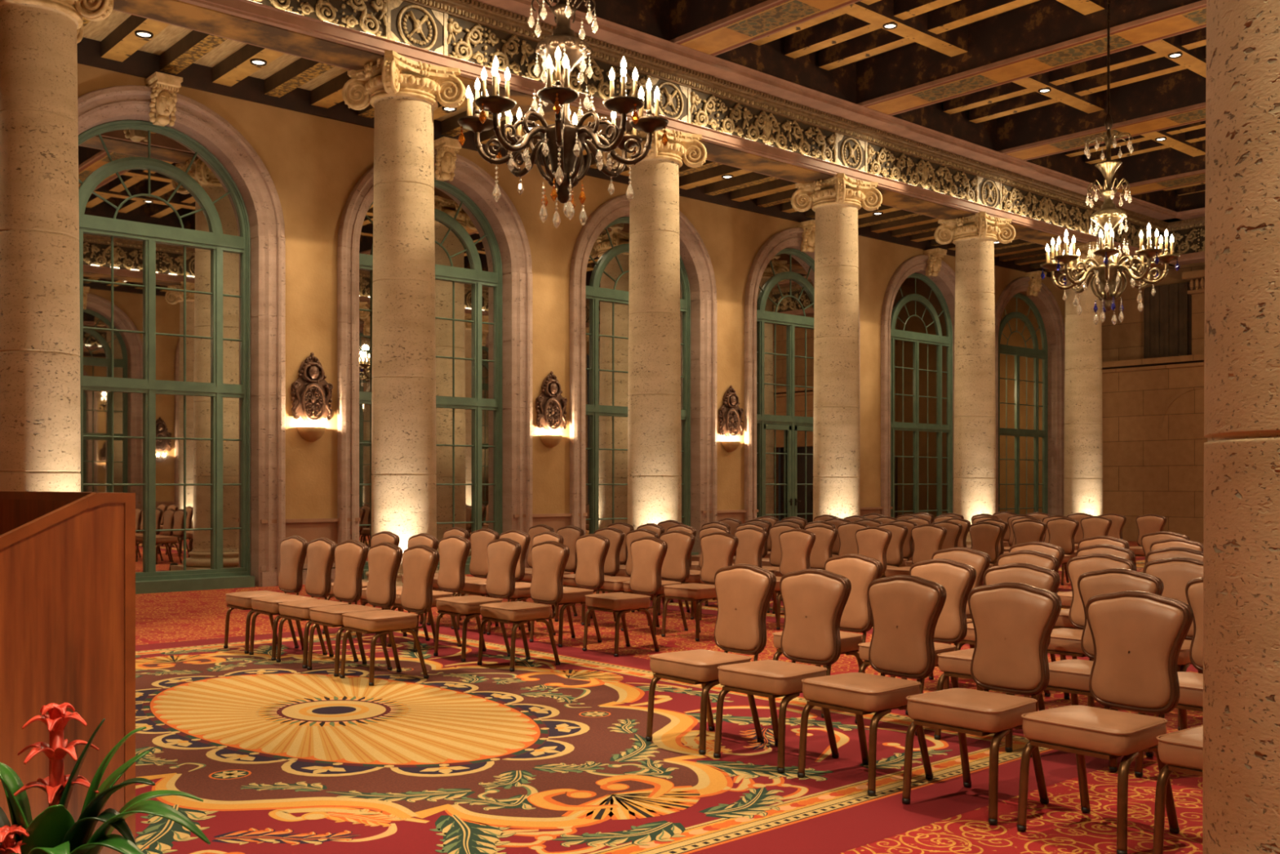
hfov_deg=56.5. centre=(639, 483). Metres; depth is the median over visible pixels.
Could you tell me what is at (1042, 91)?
recessed light
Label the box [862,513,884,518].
banquet chair
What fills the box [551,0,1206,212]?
ceiling
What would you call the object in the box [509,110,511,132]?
candle
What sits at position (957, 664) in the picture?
banquet chair
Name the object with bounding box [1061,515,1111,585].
banquet chair
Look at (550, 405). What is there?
wall sconce
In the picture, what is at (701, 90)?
entablature
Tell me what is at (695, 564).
banquet chair
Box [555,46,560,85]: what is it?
candle
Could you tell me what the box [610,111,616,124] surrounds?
candle
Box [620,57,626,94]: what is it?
candle
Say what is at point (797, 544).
banquet chair
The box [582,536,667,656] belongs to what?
banquet chair
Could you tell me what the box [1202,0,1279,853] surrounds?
column
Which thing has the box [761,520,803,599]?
banquet chair
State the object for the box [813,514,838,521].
banquet chair
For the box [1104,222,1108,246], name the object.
candle
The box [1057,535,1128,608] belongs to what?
banquet chair
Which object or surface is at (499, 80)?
candle
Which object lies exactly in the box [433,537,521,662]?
banquet chair
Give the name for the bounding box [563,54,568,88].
candle
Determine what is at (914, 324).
arched windows
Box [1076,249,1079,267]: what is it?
candle
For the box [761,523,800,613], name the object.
banquet chair
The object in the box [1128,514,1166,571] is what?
banquet chair
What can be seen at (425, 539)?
banquet chair
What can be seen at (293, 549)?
banquet chair
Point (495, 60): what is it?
candle
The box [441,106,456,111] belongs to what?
recessed light
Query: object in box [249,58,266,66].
recessed light
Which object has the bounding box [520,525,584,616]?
banquet chair
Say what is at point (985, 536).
banquet chair
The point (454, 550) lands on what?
banquet chair
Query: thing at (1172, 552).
banquet chair
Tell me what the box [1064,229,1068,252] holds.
candle
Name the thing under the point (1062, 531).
banquet chair
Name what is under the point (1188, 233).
entablature
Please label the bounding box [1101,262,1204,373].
wall
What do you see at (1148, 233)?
candle
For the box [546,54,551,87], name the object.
candle
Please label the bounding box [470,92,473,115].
candle
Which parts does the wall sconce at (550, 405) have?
lamp shade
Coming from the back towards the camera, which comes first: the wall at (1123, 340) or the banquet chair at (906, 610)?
the wall at (1123, 340)
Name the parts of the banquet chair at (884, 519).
backrest, frame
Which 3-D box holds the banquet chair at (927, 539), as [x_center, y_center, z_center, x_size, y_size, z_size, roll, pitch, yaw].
[3.076,0.935,13.304,0.580,0.962,0.472,0,0,-41]
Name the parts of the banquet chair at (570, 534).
seat, backrest, frame, leg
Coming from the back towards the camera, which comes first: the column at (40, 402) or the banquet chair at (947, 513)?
the banquet chair at (947, 513)
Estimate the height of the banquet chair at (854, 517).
0.962 m
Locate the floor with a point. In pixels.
(1058, 826)
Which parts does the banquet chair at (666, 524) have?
backrest, frame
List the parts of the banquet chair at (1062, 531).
backrest, frame, seat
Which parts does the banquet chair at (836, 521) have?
backrest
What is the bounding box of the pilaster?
[1182,269,1204,363]
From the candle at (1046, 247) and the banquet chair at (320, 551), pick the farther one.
the candle at (1046, 247)
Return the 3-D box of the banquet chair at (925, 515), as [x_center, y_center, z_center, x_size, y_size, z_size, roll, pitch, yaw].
[4.307,0.935,18.887,0.580,0.962,0.472,0,0,-39]
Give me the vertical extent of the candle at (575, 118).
0.282 m
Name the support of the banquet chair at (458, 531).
on the floor
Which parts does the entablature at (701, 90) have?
egg moulding, egg moulding, bed moulding, cornice, egg moulding, egg moulding, egg moulding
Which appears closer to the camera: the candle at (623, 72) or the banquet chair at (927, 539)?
the candle at (623, 72)
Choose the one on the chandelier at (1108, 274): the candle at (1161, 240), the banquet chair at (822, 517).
the candle at (1161, 240)
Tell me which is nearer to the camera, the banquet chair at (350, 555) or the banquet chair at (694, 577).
the banquet chair at (350, 555)
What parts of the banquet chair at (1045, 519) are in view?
backrest, frame, leg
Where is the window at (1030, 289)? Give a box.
[994,271,1065,515]
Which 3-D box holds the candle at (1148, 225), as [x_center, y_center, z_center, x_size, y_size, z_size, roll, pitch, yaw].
[6.043,-2.961,14.131,0.042,0.282,0.044,0,0,-41]
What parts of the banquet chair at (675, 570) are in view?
seat, seat frame, leg, leg, backrest, frame, leg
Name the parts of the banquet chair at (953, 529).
seat, backrest, frame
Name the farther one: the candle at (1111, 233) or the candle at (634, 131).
the candle at (1111, 233)
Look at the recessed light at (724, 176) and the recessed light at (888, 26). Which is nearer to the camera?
the recessed light at (888, 26)
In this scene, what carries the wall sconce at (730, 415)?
attached to the wall at (313, 163)
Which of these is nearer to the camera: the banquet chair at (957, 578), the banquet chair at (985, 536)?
the banquet chair at (957, 578)
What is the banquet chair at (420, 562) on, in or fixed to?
on the patterned carpet at (542, 756)
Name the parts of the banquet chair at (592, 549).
leg, leg, seat frame, leg, seat, backrest, leg, frame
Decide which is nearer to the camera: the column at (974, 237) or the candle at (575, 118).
the candle at (575, 118)
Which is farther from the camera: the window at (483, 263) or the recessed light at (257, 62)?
the window at (483, 263)
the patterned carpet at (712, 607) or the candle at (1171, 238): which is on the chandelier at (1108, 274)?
the candle at (1171, 238)
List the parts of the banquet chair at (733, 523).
seat, backrest, frame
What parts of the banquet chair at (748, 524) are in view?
backrest, frame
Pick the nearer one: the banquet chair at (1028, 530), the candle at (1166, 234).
the candle at (1166, 234)
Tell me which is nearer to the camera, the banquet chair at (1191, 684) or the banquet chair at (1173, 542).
the banquet chair at (1191, 684)
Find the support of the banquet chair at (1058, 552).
on the floor
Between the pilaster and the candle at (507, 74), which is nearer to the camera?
the candle at (507, 74)
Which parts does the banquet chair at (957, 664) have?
leg, seat, seat frame, leg, leg, backrest, frame, leg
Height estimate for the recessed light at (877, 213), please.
0.026 m
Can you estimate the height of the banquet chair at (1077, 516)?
0.962 m
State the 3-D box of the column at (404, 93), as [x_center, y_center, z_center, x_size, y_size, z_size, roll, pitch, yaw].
[-2.978,-1.895,15.017,1.185,6.630,1.185,0,0,-41]
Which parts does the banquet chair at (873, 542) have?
backrest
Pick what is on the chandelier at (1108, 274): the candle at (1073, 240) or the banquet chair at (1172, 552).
the candle at (1073, 240)
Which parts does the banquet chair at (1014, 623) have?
leg, leg, seat, seat frame, leg, backrest, frame, leg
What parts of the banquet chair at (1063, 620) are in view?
seat frame, seat, backrest, frame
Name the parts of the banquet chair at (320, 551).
leg, leg, seat, seat frame, leg, backrest, frame, leg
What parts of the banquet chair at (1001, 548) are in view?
frame, backrest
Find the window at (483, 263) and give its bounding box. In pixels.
[337,136,532,579]
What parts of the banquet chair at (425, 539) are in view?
leg, seat, leg, leg, backrest, frame, leg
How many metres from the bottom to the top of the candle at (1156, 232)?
0.282 m
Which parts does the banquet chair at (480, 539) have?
leg, leg, seat, backrest, frame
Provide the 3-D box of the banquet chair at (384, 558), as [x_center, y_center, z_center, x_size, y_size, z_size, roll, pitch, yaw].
[-2.174,0.935,9.097,0.580,0.962,0.472,0,0,-42]
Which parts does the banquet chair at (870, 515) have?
backrest, frame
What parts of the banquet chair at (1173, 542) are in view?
backrest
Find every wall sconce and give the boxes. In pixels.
[290,352,333,441]
[535,371,567,447]
[718,385,743,452]
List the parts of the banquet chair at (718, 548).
leg, seat frame, seat, leg, leg, backrest, frame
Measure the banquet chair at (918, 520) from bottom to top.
0.962 m
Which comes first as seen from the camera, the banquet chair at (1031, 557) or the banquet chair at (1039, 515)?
the banquet chair at (1031, 557)
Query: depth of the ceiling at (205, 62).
16.64 m
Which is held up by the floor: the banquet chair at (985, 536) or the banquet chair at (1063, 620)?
the banquet chair at (1063, 620)
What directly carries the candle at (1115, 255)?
on the chandelier at (1108, 274)
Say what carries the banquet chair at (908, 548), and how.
on the patterned carpet at (712, 607)
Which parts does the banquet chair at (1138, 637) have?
leg, leg, seat, seat frame, leg, backrest, frame, leg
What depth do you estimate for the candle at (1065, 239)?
14.41 m
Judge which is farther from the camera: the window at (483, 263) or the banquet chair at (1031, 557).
the window at (483, 263)
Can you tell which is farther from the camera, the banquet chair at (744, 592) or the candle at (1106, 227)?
the candle at (1106, 227)
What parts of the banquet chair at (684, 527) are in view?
leg, backrest, frame, leg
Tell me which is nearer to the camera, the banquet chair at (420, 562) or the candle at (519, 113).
the banquet chair at (420, 562)
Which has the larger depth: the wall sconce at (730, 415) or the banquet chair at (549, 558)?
the wall sconce at (730, 415)
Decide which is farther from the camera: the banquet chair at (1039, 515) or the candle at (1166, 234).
the banquet chair at (1039, 515)
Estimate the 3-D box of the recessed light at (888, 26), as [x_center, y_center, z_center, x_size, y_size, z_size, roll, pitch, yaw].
[3.618,-6.616,17.213,0.210,0.026,0.210,0,0,-41]
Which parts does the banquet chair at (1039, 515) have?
backrest, frame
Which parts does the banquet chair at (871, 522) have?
frame, backrest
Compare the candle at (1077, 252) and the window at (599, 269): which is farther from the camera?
the window at (599, 269)
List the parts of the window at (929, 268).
frame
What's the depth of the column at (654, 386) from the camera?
17.50 m
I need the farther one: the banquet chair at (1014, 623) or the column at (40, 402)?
the column at (40, 402)
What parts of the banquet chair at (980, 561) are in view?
leg, leg, backrest, frame, seat, leg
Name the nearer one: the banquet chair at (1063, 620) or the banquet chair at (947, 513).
the banquet chair at (1063, 620)
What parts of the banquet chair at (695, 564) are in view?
seat, backrest, frame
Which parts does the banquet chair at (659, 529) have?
seat, backrest, frame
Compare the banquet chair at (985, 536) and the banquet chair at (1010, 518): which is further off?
the banquet chair at (1010, 518)
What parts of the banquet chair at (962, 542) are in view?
backrest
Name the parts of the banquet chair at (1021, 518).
backrest, frame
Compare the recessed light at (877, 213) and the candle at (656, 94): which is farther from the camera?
the recessed light at (877, 213)
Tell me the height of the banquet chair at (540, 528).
0.962 m
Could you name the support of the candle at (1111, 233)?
on the chandelier at (1108, 274)
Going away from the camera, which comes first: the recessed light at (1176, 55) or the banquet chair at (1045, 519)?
the banquet chair at (1045, 519)
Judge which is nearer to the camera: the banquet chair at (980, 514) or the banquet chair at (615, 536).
the banquet chair at (615, 536)
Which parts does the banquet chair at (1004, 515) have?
backrest, seat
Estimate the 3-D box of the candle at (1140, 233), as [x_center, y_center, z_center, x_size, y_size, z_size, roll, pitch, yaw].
[5.965,-2.881,14.165,0.042,0.282,0.044,0,0,-41]
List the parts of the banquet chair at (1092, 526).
leg, seat, backrest, frame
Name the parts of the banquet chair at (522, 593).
leg, seat frame, leg, seat, leg, backrest, frame, leg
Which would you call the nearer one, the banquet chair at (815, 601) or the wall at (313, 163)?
the banquet chair at (815, 601)
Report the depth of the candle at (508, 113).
9.45 m
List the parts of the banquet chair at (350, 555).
leg, leg, seat, seat frame, leg, backrest, frame, leg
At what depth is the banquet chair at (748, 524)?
13.93 m
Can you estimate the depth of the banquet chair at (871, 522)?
15.54 m
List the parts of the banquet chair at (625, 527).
backrest, frame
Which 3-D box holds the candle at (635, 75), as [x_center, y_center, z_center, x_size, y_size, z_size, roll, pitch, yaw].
[-0.034,-2.881,8.633,0.044,0.282,0.044,0,0,-41]
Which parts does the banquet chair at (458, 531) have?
seat, backrest, frame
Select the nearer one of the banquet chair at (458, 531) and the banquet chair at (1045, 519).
the banquet chair at (458, 531)
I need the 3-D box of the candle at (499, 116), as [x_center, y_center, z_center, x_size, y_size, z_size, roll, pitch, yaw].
[-1.138,-2.881,9.551,0.044,0.282,0.044,0,0,-41]
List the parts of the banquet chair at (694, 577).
seat, leg, backrest, frame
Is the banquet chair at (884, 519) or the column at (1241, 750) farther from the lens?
the banquet chair at (884, 519)
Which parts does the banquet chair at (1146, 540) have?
backrest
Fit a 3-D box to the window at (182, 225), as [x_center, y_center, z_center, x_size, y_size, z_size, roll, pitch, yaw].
[-6.274,-1.910,15.526,3.430,6.660,0.745,0,0,-41]
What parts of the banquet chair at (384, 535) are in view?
leg, seat, backrest, frame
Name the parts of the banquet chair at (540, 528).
backrest, frame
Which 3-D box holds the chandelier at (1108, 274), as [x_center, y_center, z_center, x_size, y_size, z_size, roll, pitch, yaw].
[5.803,-4.335,14.741,1.513,4.710,1.513,0,0,-44]
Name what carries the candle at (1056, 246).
on the chandelier at (1108, 274)
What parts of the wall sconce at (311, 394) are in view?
lamp shade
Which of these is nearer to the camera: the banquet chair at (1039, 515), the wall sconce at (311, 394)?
the wall sconce at (311, 394)
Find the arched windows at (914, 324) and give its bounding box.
[891,277,1042,523]
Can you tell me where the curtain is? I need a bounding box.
[1143,281,1194,358]
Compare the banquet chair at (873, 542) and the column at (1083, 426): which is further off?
the column at (1083, 426)
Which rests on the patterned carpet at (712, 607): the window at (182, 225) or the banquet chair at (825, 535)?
the banquet chair at (825, 535)
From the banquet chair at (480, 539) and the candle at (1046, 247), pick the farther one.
the candle at (1046, 247)
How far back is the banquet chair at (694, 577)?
12.79 m
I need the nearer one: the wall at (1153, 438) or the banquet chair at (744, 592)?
the banquet chair at (744, 592)
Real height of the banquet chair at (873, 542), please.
0.962 m
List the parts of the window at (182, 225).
pane, sill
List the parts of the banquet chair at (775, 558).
leg, seat, backrest, frame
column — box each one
[0,0,113,492]
[342,50,468,596]
[602,128,706,529]
[791,173,882,521]
[933,211,1015,545]
[1049,241,1119,516]
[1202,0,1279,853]
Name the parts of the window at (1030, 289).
frame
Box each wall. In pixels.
[77,63,1065,586]
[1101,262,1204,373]
[1102,354,1207,543]
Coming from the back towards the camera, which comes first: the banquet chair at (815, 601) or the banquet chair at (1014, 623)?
the banquet chair at (815, 601)
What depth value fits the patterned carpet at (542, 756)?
6.13 m
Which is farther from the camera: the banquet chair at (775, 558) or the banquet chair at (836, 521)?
the banquet chair at (836, 521)
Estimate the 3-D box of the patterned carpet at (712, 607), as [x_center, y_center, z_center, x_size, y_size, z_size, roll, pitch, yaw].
[4.474,1.418,13.099,5.860,0.003,7.860,0,0,-41]
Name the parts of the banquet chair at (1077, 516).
seat, backrest, frame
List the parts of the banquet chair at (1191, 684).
leg, leg, seat frame, seat, frame, backrest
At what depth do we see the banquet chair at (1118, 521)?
18.18 m
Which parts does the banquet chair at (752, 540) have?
leg, backrest, frame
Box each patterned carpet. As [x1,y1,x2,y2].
[135,621,1145,853]
[648,582,1198,671]
[1058,557,1145,573]
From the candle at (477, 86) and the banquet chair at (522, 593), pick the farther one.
the banquet chair at (522, 593)
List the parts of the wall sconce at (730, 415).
lamp shade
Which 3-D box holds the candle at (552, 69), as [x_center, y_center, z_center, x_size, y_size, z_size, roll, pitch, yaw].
[-0.641,-2.881,8.497,0.044,0.282,0.044,0,0,-41]
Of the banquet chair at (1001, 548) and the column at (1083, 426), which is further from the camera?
the column at (1083, 426)
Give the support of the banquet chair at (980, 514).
on the floor
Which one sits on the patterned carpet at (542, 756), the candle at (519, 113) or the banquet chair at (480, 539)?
the banquet chair at (480, 539)
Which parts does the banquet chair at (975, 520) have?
backrest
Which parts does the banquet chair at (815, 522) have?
backrest, frame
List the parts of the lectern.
panel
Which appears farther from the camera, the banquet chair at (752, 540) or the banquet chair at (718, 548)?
the banquet chair at (752, 540)
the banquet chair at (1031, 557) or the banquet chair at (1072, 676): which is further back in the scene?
the banquet chair at (1031, 557)
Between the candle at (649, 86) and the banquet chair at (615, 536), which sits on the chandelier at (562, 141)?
the candle at (649, 86)
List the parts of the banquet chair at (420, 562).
leg, seat, leg, seat frame, leg, leg, backrest, frame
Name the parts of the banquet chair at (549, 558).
leg, seat, leg, seat frame, leg, backrest, leg, frame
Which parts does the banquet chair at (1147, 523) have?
seat, backrest, frame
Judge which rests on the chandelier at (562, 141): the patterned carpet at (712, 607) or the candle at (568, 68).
the candle at (568, 68)
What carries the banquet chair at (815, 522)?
on the patterned carpet at (712, 607)
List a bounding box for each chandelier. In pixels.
[457,0,668,228]
[1040,0,1179,324]
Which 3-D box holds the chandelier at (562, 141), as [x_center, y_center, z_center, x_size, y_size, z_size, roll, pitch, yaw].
[-0.586,-4.335,9.092,1.513,4.710,1.513,0,0,-23]
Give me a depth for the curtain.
29.89 m
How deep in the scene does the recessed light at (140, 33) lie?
14.21 m
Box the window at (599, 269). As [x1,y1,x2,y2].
[569,194,716,555]
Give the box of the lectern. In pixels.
[0,490,135,853]
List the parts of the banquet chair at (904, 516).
backrest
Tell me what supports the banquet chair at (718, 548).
on the floor
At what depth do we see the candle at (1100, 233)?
14.09 m
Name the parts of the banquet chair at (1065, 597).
seat, backrest, frame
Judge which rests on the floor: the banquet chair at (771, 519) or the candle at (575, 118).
the banquet chair at (771, 519)
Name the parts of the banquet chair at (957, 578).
leg, seat, seat frame, backrest, frame, leg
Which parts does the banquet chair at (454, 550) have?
leg, leg, seat, seat frame, leg, backrest, frame, leg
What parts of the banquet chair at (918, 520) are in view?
backrest, frame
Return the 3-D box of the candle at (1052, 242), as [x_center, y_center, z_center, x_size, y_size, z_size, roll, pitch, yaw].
[5.203,-2.961,15.002,0.042,0.282,0.044,0,0,-41]
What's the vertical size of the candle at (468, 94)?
0.282 m
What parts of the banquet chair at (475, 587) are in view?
leg, seat, leg, seat frame, backrest, frame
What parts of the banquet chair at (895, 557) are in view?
seat, backrest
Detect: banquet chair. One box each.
[223,535,308,653]
[248,537,336,660]
[275,539,368,667]
[306,542,403,676]
[322,530,399,633]
[339,544,439,685]
[360,533,438,644]
[387,534,471,651]
[401,526,469,623]
[426,528,499,628]
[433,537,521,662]
[456,529,530,633]
[477,540,569,671]
[486,531,564,635]
[511,524,554,601]
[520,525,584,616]
[528,533,609,647]
[554,527,624,625]
[574,521,634,604]
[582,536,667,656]
[587,528,658,626]
[602,523,664,593]
[620,529,695,635]
[631,524,696,615]
[645,563,776,754]
[649,520,683,599]
[661,531,738,640]
[664,525,730,619]
[670,520,730,602]
[691,517,742,560]
[698,526,767,619]
[704,522,766,605]
[713,568,851,773]
[732,518,771,563]
[734,515,778,555]
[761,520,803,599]
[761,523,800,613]
[764,516,807,558]
[772,524,837,613]
[772,528,815,629]
[772,553,883,717]
[777,520,835,597]
[797,574,946,795]
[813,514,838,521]
[824,517,850,556]
[833,518,882,556]
[837,521,869,555]
[843,515,867,521]
[854,558,976,735]
[855,526,892,577]
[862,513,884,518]
[871,515,898,524]
[875,522,907,577]
[884,524,946,577]
[888,519,917,567]
[889,546,990,689]
[895,514,919,519]
[902,582,1062,824]
[905,520,962,566]
[906,516,931,560]
[911,511,933,523]
[933,515,960,522]
[933,562,1060,751]
[938,512,964,519]
[942,517,970,547]
[956,550,1059,696]
[966,513,997,548]
[968,521,1003,567]
[972,515,1001,524]
[975,518,1008,585]
[992,511,1017,546]
[994,519,1047,565]
[1003,516,1041,553]
[1004,514,1035,551]
[1007,511,1050,546]
[1008,541,1064,662]
[1017,590,1193,853]
[1023,553,1136,706]
[1031,568,1164,772]
[1042,515,1072,582]
[1046,517,1079,592]
[1053,543,1135,658]
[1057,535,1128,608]
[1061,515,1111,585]
[1066,512,1093,565]
[1098,513,1126,539]
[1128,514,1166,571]
[1134,577,1203,777]
[1140,531,1190,573]
[1143,556,1203,730]
[1146,546,1203,672]
[1150,537,1203,551]
[1152,724,1203,853]
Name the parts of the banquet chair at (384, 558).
leg, leg, seat, seat frame, leg, backrest, frame, leg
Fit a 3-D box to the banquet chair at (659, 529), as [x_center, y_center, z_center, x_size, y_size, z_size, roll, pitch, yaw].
[-0.079,0.935,13.581,0.580,0.962,0.472,0,0,-39]
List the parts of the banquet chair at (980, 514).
frame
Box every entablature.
[112,0,1182,271]
[1049,207,1204,281]
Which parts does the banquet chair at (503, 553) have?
leg, seat, leg, seat frame, leg, backrest, frame, leg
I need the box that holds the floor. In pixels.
[135,541,1203,853]
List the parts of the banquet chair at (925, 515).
backrest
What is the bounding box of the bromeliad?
[0,702,210,853]
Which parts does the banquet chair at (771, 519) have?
frame, backrest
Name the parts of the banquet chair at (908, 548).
seat, backrest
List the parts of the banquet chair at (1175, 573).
frame, backrest, leg, seat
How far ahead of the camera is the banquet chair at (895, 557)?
13.73 m
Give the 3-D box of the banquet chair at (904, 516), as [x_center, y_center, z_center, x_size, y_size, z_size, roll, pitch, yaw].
[3.846,0.935,17.747,0.580,0.962,0.472,0,0,-40]
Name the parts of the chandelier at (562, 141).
candle plate, candle plate, candle plate, arm, arm, arm, candle plate, arm, stem, arm, arm, arm, candle plate, candle plate, candle plate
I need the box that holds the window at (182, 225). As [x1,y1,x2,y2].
[77,71,284,594]
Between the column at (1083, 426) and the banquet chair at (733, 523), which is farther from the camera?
the column at (1083, 426)
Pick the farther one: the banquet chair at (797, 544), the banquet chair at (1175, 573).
the banquet chair at (797, 544)
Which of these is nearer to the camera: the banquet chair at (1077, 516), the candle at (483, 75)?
the candle at (483, 75)
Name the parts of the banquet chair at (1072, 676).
leg, seat frame, seat, leg, leg, backrest, frame, leg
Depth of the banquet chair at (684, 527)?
13.20 m
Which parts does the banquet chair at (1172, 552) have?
frame, backrest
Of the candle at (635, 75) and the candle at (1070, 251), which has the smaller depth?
the candle at (635, 75)
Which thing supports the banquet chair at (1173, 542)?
on the patterned carpet at (712, 607)
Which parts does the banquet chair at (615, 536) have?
leg, leg, seat, backrest, frame, leg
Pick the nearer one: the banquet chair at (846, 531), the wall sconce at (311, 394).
the banquet chair at (846, 531)
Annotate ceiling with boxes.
[76,9,1062,277]
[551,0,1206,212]
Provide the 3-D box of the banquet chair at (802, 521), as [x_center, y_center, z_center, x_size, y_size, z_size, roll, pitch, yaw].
[1.953,0.935,16.386,0.580,0.962,0.472,0,0,-43]
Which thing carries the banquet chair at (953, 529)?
on the patterned carpet at (712, 607)
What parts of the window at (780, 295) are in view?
pane, frame, door handle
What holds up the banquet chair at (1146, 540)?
on the patterned carpet at (712, 607)
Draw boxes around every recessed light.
[134,30,153,39]
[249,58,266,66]
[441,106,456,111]
[721,174,733,178]
[872,211,883,215]
[882,22,897,30]
[1038,88,1051,93]
[1155,137,1166,141]
[1168,52,1182,58]
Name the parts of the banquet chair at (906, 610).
leg, seat, leg, seat frame, leg, backrest, frame, leg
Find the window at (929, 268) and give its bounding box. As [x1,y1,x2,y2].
[880,248,955,517]
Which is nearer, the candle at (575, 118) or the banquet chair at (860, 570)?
the banquet chair at (860, 570)
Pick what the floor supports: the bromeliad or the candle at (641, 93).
the bromeliad
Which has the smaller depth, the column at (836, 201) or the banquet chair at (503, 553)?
the banquet chair at (503, 553)
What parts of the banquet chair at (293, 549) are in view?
leg, leg, seat, seat frame, leg, backrest, leg, frame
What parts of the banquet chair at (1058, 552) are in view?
backrest, frame, leg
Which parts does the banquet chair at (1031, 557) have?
leg, seat frame, seat, backrest, frame, leg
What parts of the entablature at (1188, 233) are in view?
architrave, cornice, bed moulding, egg moulding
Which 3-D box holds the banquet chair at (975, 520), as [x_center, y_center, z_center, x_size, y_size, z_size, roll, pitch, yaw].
[4.739,0.935,16.737,0.580,0.962,0.472,0,0,-42]
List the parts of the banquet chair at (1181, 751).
leg, seat, seat frame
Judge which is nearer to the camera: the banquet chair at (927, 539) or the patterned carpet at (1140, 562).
the banquet chair at (927, 539)
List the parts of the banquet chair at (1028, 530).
backrest, frame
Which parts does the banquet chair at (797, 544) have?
leg, seat, leg, backrest, frame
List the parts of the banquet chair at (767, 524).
backrest, frame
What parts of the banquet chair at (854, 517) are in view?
backrest, frame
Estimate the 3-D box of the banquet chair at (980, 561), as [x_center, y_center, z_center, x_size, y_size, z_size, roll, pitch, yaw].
[2.111,0.935,8.356,0.580,0.962,0.472,0,0,-43]
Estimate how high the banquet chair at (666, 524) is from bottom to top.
0.962 m
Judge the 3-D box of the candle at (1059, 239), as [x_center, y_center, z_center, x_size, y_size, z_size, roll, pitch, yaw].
[5.116,-2.881,14.535,0.042,0.282,0.044,0,0,-41]
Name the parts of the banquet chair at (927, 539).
seat, backrest, frame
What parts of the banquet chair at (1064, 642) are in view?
leg, seat, seat frame, leg, backrest, frame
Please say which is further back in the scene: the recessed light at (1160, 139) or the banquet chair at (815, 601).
the recessed light at (1160, 139)
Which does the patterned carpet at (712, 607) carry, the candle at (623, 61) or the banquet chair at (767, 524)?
the banquet chair at (767, 524)
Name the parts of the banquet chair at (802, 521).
seat, backrest, frame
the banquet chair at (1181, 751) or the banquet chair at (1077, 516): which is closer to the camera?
the banquet chair at (1181, 751)
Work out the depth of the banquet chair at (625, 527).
14.00 m
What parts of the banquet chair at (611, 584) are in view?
leg, seat frame, seat, leg, backrest, frame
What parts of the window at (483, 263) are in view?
sill, pane, frame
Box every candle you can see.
[465,85,471,115]
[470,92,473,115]
[474,78,479,114]
[480,67,487,97]
[491,62,497,95]
[493,56,498,93]
[497,73,500,96]
[497,113,501,126]
[504,66,510,97]
[505,110,510,133]
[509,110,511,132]
[516,107,522,135]
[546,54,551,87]
[551,65,553,87]
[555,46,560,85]
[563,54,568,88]
[564,66,569,88]
[572,113,577,124]
[608,66,614,97]
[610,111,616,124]
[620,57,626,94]
[620,63,626,96]
[631,111,636,135]
[632,67,638,97]
[638,85,644,116]
[646,78,652,114]
[653,86,659,116]
[1045,244,1048,262]
[1050,237,1054,259]
[1055,243,1057,262]
[1057,236,1060,255]
[1063,234,1067,254]
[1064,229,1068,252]
[1069,248,1072,267]
[1071,235,1075,254]
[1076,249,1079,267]
[1098,228,1102,249]
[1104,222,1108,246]
[1109,228,1113,248]
[1114,248,1116,263]
[1139,231,1142,249]
[1146,222,1151,246]
[1146,227,1151,248]
[1155,229,1158,248]
[1159,235,1163,254]
[1164,229,1168,252]
[1169,234,1173,253]
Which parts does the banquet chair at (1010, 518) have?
seat, backrest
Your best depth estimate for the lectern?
2.56 m
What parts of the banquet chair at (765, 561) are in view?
seat, backrest, frame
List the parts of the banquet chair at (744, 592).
leg, seat, seat frame, leg, leg, backrest, frame, leg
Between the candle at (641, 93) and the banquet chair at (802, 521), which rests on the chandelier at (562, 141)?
the candle at (641, 93)
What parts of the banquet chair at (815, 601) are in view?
leg, seat, leg, seat frame, leg, backrest, frame, leg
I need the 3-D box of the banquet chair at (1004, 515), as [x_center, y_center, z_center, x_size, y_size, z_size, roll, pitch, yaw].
[5.838,0.935,19.495,0.580,0.962,0.472,0,0,-41]
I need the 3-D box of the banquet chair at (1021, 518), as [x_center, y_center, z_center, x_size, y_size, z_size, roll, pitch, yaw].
[5.139,0.935,16.285,0.580,0.962,0.472,0,0,-39]
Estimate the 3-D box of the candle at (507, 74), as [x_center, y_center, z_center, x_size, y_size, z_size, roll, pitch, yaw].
[-0.960,-2.881,8.626,0.044,0.282,0.044,0,0,-41]
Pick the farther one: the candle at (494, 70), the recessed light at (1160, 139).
the recessed light at (1160, 139)
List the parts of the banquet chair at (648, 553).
leg, seat, seat frame, leg, leg, backrest, leg, frame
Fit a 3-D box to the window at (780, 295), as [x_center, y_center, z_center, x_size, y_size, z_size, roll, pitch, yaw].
[3.310,-1.910,23.998,3.430,6.660,0.745,0,0,-41]
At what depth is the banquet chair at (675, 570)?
11.56 m
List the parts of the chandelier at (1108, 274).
candle plate, candle plate, candle plate, arm, arm, arm, candle plate, arm, stem, hanging rod, arm, arm, arm, candle plate, candle plate, candle plate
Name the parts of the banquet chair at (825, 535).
leg, seat, backrest, frame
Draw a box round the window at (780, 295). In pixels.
[744,219,860,523]
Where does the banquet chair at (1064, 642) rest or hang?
on the floor
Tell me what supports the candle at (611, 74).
on the chandelier at (562, 141)
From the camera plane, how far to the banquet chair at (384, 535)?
11.37 m
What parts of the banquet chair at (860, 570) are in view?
leg, seat, seat frame, leg, backrest, frame, leg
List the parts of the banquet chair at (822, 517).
backrest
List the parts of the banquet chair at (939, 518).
backrest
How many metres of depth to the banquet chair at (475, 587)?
11.59 m
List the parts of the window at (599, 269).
pane, frame, sill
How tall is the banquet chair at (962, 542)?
0.962 m
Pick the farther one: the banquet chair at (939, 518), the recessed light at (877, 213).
the recessed light at (877, 213)

